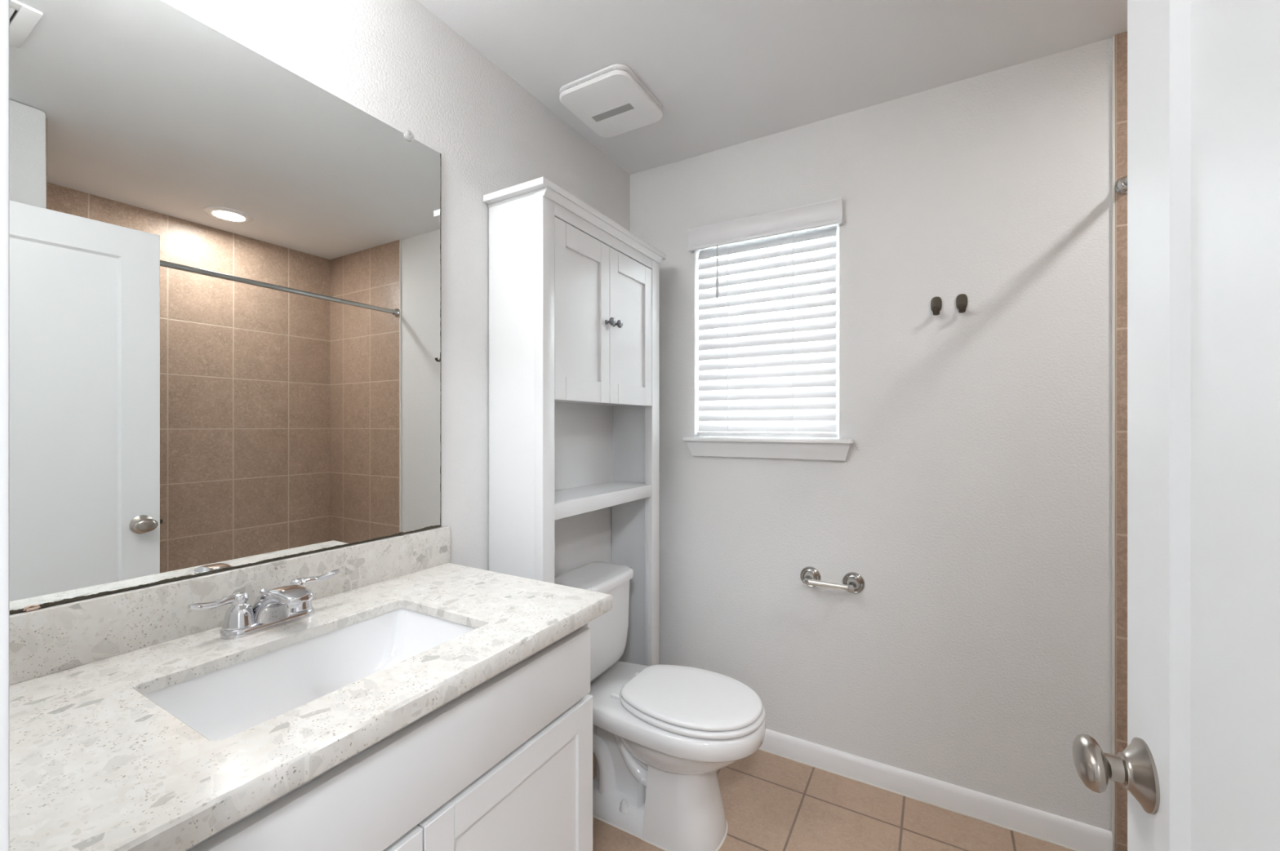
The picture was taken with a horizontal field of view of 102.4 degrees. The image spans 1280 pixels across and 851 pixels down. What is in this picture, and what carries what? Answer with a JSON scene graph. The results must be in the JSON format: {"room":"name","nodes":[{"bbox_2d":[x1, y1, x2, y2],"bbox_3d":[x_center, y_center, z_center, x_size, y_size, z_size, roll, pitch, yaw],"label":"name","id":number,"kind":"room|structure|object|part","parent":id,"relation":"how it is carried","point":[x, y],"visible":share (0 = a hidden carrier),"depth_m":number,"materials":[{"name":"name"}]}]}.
{"room":"bathroom","nodes":[
{"label":"bathroom","id":0,"kind":"room"},
{"bbox_2d":[9,0,630,614],"bbox_3d":[-0.584,0.066,1.530,0.100,2.440,2.180,0,0,30],"label":"wall","id":1,"kind":"structure","parent":0,"point":[397,63],"depth_m":1.52,"materials":[{"name":"paint"}]},
{"bbox_2d":[9,0,440,613],"bbox_3d":[-0.789,-0.243,1.065,0.006,1.053,0.900,0,0,30],"label":"wall mirror","id":2,"kind":"object","parent":1,"relation":"attached to","point":[225,268],"visible":1,"depth_m":0.97,"materials":[{"name":"silver mirror"}]},
{"bbox_2d":[22,604,39,612],"bbox_3d":[-0.939,0.281,0.795,0.004,0.009,0.018,0,0,30],"label":"mirror clip","id":3,"kind":"object","parent":2,"relation":"attached to","point":[28,609],"visible":1,"depth_m":0.79,"materials":[{"name":"beige plastic"}]},
{"bbox_2d":[404,130,413,141],"bbox_3d":[-0.612,-0.771,1.364,0.012,0.028,0.025,0,0,30],"label":"mirror clip","id":4,"kind":"object","parent":2,"relation":"attached to","point":[409,135],"visible":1,"depth_m":1.36,"materials":[{"name":"clear plastic"}]},
{"bbox_2d":[9,525,450,685],"bbox_3d":[-0.781,0.337,1.067,0.020,0.102,0.932,0,0,30],"label":"backsplash","id":5,"kind":"structure","parent":1,"relation":"attached to","point":[49,640],"depth_m":0.94,"materials":[{"name":"stone"}]},
{"bbox_2d":[417,0,1127,174],"bbox_3d":[0.232,-1.204,0.384,2.660,0.100,3.650,0,0,30],"label":"ceiling","id":6,"kind":"structure","parent":0,"point":[722,73],"depth_m":1.57,"materials":[{"name":"paint"}]},
{"bbox_2d":[559,64,662,137],"bbox_3d":[-0.098,-1.137,1.819,0.278,0.035,0.302,0,0,30],"label":"exhaust fan","id":7,"kind":"object","parent":6,"relation":"attached to","point":[611,100],"visible":1,"depth_m":1.78,"materials":[{"name":"white plastic"}]},
{"bbox_2d":[592,750,1074,850],"bbox_3d":[0.524,1.336,0.890,2.660,0.100,2.180,0,0,30],"label":"floor","id":8,"kind":"structure","parent":0,"point":[771,802],"depth_m":1.67,"materials":[{"name":"beige tile"}]},
{"bbox_2d":[184,622,592,850],"bbox_3d":[-0.561,0.855,0.925,0.542,0.862,0.901,0,0,30],"label":"vanity cabinet","id":9,"kind":"object","parent":8,"relation":"on","point":[505,764],"visible":0.75,"depth_m":0.87,"materials":[{"name":"white paint"}]},
{"bbox_2d":[9,525,612,850],"bbox_3d":[-0.542,0.355,0.929,0.573,0.138,0.932,0,0,30],"label":"countertop","id":10,"kind":"structure","parent":9,"relation":"on","point":[96,765],"depth_m":0.78,"materials":[{"name":"stone"}]},
{"bbox_2d":[187,568,340,639],"bbox_3d":[-0.687,0.346,0.984,0.148,0.085,0.260,0,0,30],"label":"faucet","id":11,"kind":"object","parent":10,"relation":"on","point":[282,606],"visible":1,"depth_m":0.96,"materials":[{"name":"silver metal"}]},
{"bbox_3d":[-0.763,0.320,0.925,0.020,0.022,0.082,0,0,24],"label":"lever","id":12,"kind":"part","parent":11,"relation":"part of","materials":[{"name":"silver metal"}]},
{"bbox_3d":[-0.749,0.341,0.961,0.050,0.061,0.050,0,0,30],"label":"handle","id":13,"kind":"part","parent":11,"relation":"part of","materials":[{"name":"silver metal"}]},
{"bbox_3d":[-0.746,0.349,1.018,0.012,0.054,0.012,0,0,30],"label":"lift rod","id":14,"kind":"part","parent":11,"relation":"part of","materials":[{"name":"silver metal"}]},
{"bbox_3d":[-0.723,0.379,1.005,0.053,0.018,0.158,0,0,30],"label":"plate","id":15,"kind":"part","parent":11,"relation":"part of","materials":[{"name":"silver metal"}]},
{"bbox_3d":[-0.683,0.341,0.982,0.140,0.075,0.066,0,0,30],"label":"spout","id":16,"kind":"part","parent":11,"relation":"part of","materials":[{"name":"silver metal"}]},
{"bbox_3d":[-0.698,0.341,1.049,0.050,0.061,0.050,0,0,30],"label":"handle","id":17,"kind":"part","parent":11,"relation":"part of","materials":[{"name":"silver metal"}]},
{"bbox_3d":[-0.674,0.320,1.080,0.020,0.022,0.082,0,0,36],"label":"lever","id":18,"kind":"part","parent":11,"relation":"part of","materials":[{"name":"silver metal"}]},
{"bbox_2d":[143,608,476,741],"bbox_3d":[-0.528,0.482,0.894,0.325,0.146,0.496,0,0,30],"label":"undermount sink","id":19,"kind":"object","parent":10,"relation":"in","point":[223,704],"visible":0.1,"depth_m":0.96,"materials":[{"name":"white ceramic"}]},
{"bbox_3d":[-0.446,0.895,0.602,0.020,0.562,0.432,0,0,30],"label":"door","id":20,"kind":"part","parent":9,"relation":"part of","materials":[{"name":"white paint"}]},
{"bbox_3d":[-0.226,0.895,0.983,0.020,0.562,0.444,0,0,30],"label":"door","id":21,"kind":"part","parent":9,"relation":"part of","materials":[{"name":"white paint"}]},
{"bbox_2d":[483,177,666,666],"bbox_3d":[-0.182,0.285,1.867,0.256,2.001,0.777,0,0,30],"label":"tall cabinet","id":22,"kind":"object","parent":8,"relation":"on","point":[574,294],"visible":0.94,"depth_m":1.66,"materials":[{"name":"white paint"}]},
{"bbox_3d":[-0.388,0.300,1.574,0.189,1.972,0.018,0,0,30],"label":"panel","id":23,"kind":"part","parent":22,"relation":"part of","materials":[{"name":"white paint"}]},
{"bbox_3d":[-0.284,0.300,1.531,0.034,1.972,0.054,0,0,30],"label":"post","id":24,"kind":"part","parent":22,"relation":"part of","materials":[{"name":"white paint"}]},
{"bbox_3d":[-0.188,-0.694,1.870,0.242,0.043,0.777,0,0,30],"label":"crown","id":25,"kind":"part","parent":22,"relation":"part of","materials":[{"name":"white paint"}]},
{"bbox_3d":[-0.189,-0.356,1.683,0.018,0.551,0.300,0,0,30],"label":"door","id":26,"kind":"part","parent":22,"relation":"part of","materials":[{"name":"white paint"}]},
{"bbox_3d":[-0.290,-0.202,1.923,0.008,0.935,0.685,0,0,30],"label":"panel","id":27,"kind":"part","parent":22,"relation":"part of","materials":[{"name":"white paint"}]},
{"bbox_3d":[-0.204,-0.094,1.873,0.192,0.016,0.685,0,0,30],"label":"panel","id":28,"kind":"part","parent":22,"relation":"part of","materials":[{"name":"white paint"}]},
{"bbox_2d":[554,480,652,520],"bbox_3d":[-0.198,0.260,1.870,0.221,0.048,0.685,0,0,30],"label":"shelf","id":29,"kind":"object","parent":22,"relation":"attached to","point":[571,500],"depth_m":1.85,"materials":[{"name":"white paint"}]},
{"bbox_3d":[-0.103,-0.361,1.780,0.034,0.029,0.029,0,0,30],"label":"knob","id":30,"kind":"part","parent":22,"relation":"part of","materials":[{"name":"grey metal"}]},
{"bbox_3d":[-0.079,-0.361,1.821,0.034,0.029,0.029,0,0,30],"label":"knob","id":31,"kind":"part","parent":22,"relation":"part of","materials":[{"name":"grey metal"}]},
{"bbox_3d":[-0.036,0.300,2.182,0.189,1.972,0.018,0,0,30],"label":"panel","id":32,"kind":"part","parent":22,"relation":"part of","materials":[{"name":"white paint"}]},
{"bbox_3d":[-0.037,-0.356,1.947,0.018,0.551,0.306,0,0,30],"label":"door","id":33,"kind":"part","parent":22,"relation":"part of","materials":[{"name":"white paint"}]},
{"bbox_3d":[0.050,0.300,2.111,0.034,1.972,0.062,0,0,30],"label":"post","id":34,"kind":"part","parent":22,"relation":"part of","materials":[{"name":"white paint"}]},
{"bbox_2d":[554,561,765,850],"bbox_3d":[0.036,0.913,1.718,0.763,0.746,0.438,0,0,30],"label":"toilet","id":35,"kind":"object","parent":8,"relation":"on","point":[662,734],"visible":0.88,"depth_m":1.60,"materials":[{"name":"white ceramic"}]},
{"bbox_3d":[-0.199,0.560,1.854,0.220,0.039,0.438,0,0,30],"label":"tank lid","id":36,"kind":"part","parent":35,"relation":"part of","materials":[{"name":"white ceramic"}]},
{"bbox_3d":[-0.201,0.735,1.855,0.199,0.310,0.414,0,0,30],"label":"tank","id":37,"kind":"part","parent":35,"relation":"part of","materials":[{"name":"white ceramic"}]},
{"bbox_3d":[0.168,0.856,1.642,0.440,0.019,0.340,0,0,30],"label":"lid","id":38,"kind":"part","parent":35,"relation":"part of","materials":[{"name":"white plastic"}]},
{"bbox_3d":[0.173,0.878,1.639,0.444,0.018,0.350,0,0,30],"label":"seat","id":39,"kind":"part","parent":35,"relation":"part of","materials":[{"name":"white plastic"}]},
{"bbox_2d":[630,31,1127,850],"bbox_3d":[1.052,0.066,1.804,2.660,2.440,0.150,0,0,30],"label":"wall","id":40,"kind":"structure","parent":0,"point":[971,498],"depth_m":1.75,"materials":[{"name":"paint"}]},
{"bbox_2d":[683,224,853,461],"bbox_3d":[0.513,-0.331,2.085,0.669,0.917,0.171,0,0,30],"label":"window","id":41,"kind":"structure","parent":40,"relation":"in","point":[837,449],"depth_m":2.00,"materials":[{"name":"white paint"}]},
{"bbox_2d":[687,197,843,437],"bbox_3d":[0.491,-0.395,2.067,0.616,0.876,0.096,0,0,30],"label":"window blind","id":42,"kind":"object","parent":41,"relation":"attached to","point":[761,385],"visible":1,"depth_m":2.06,"materials":[{"name":"white plastic"}]},
{"bbox_3d":[0.364,-0.369,2.141,0.002,0.788,0.006,0,0,30],"label":"ladder cord","id":43,"kind":"part","parent":42,"relation":"part of","materials":[{"name":"white fabric"}]},
{"bbox_3d":[0.499,0.034,2.082,0.562,0.017,0.048,0,0,30],"label":"rail","id":44,"kind":"part","parent":42,"relation":"part of","materials":[{"name":"white plastic"}]},
{"bbox_3d":[0.597,-0.369,2.006,0.002,0.788,0.006,0,0,30],"label":"ladder cord","id":45,"kind":"part","parent":42,"relation":"part of","materials":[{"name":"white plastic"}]},
{"bbox_3d":[0.503,0.055,2.068,0.669,0.016,0.131,0,0,30],"label":"sill","id":46,"kind":"part","parent":41,"relation":"part of","materials":[{"name":"white paint"}]},
{"bbox_2d":[800,566,865,593],"bbox_3d":[0.696,0.574,1.886,0.230,0.077,0.084,0,0,30],"label":"toilet paper holder","id":47,"kind":"object","parent":40,"relation":"attached to","point":[852,582],"visible":1,"depth_m":1.88,"materials":[{"name":"metal"}]},
{"bbox_3d":[0.629,0.574,1.924,0.077,0.077,0.084,0,0,30],"label":"post","id":48,"kind":"part","parent":47,"relation":"part of","materials":[{"name":"metal"}]},
{"bbox_3d":[0.762,0.574,1.848,0.077,0.077,0.084,0,0,30],"label":"post","id":49,"kind":"part","parent":47,"relation":"part of","materials":[{"name":"metal"}]},
{"bbox_2d":[758,728,1112,850],"bbox_3d":[0.674,1.245,1.939,1.670,0.082,0.014,0,0,30],"label":"baseboard","id":50,"kind":"structure","parent":40,"relation":"attached to","point":[1071,833],"depth_m":1.73,"materials":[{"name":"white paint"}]},
{"bbox_2d":[930,297,942,315],"bbox_3d":[0.998,-0.406,1.732,0.033,0.068,0.050,0,0,30],"label":"wall hook","id":51,"kind":"object","parent":40,"relation":"attached to","point":[936,302],"visible":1,"depth_m":1.74,"materials":[{"name":"brown metal"}]},
{"bbox_2d":[955,293,967,313],"bbox_3d":[1.061,-0.406,1.695,0.033,0.068,0.050,0,0,30],"label":"wall hook","id":52,"kind":"object","parent":40,"relation":"attached to","point":[961,300],"visible":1,"depth_m":1.71,"materials":[{"name":"brown metal"}]},
{"bbox_2d":[1111,35,1115,850],"bbox_3d":[1.400,0.066,1.521,0.006,2.440,0.011,0,0,30],"label":"trim","id":53,"kind":"structure","parent":40,"relation":"attached to","point":[1113,36],"depth_m":1.52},
{"bbox_2d":[1114,175,1127,194],"bbox_3d":[1.058,-0.704,0.874,0.052,0.052,1.455,0,0,30],"label":"shower rod","id":54,"kind":"object","parent":40,"relation":"attached to","point":[1121,185],"visible":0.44,"depth_m":1.50,"materials":[{"name":"metal"}]},
{"bbox_3d":[1.058,-0.704,0.874,0.025,0.025,1.451,0,0,30],"label":"rod","id":55,"kind":"part","parent":54,"relation":"part of","materials":[{"name":"silver metal"}]},
{"bbox_3d":[-0.389,0.066,0.228,1.740,2.440,0.120,0,0,30],"label":"wall","id":56,"kind":"structure","parent":0,"visible":0},
{"bbox_2d":[0,0,9,850],"bbox_3d":[-0.098,0.238,0.062,0.830,2.095,0.144,0,0,30],"label":"door frame","id":57,"kind":"structure","parent":56,"relation":"attached to","point":[4,4],"depth_m":0.30,"materials":[{"name":"white paint"}]},
{"bbox_2d":[1072,0,1279,850],"bbox_3d":[0.418,0.266,0.274,0.153,2.016,0.730,0,0,27],"label":"door","id":58,"kind":"structure","parent":56,"relation":"in","point":[1198,767],"depth_m":0.47,"materials":[{"name":"white paint"}]},
{"bbox_3d":[0.525,0.374,0.559,0.037,0.070,0.070,0,0,27],"label":"knob","id":59,"kind":"part","parent":58,"relation":"part of","materials":[{"name":"silver metal"}]}
]}

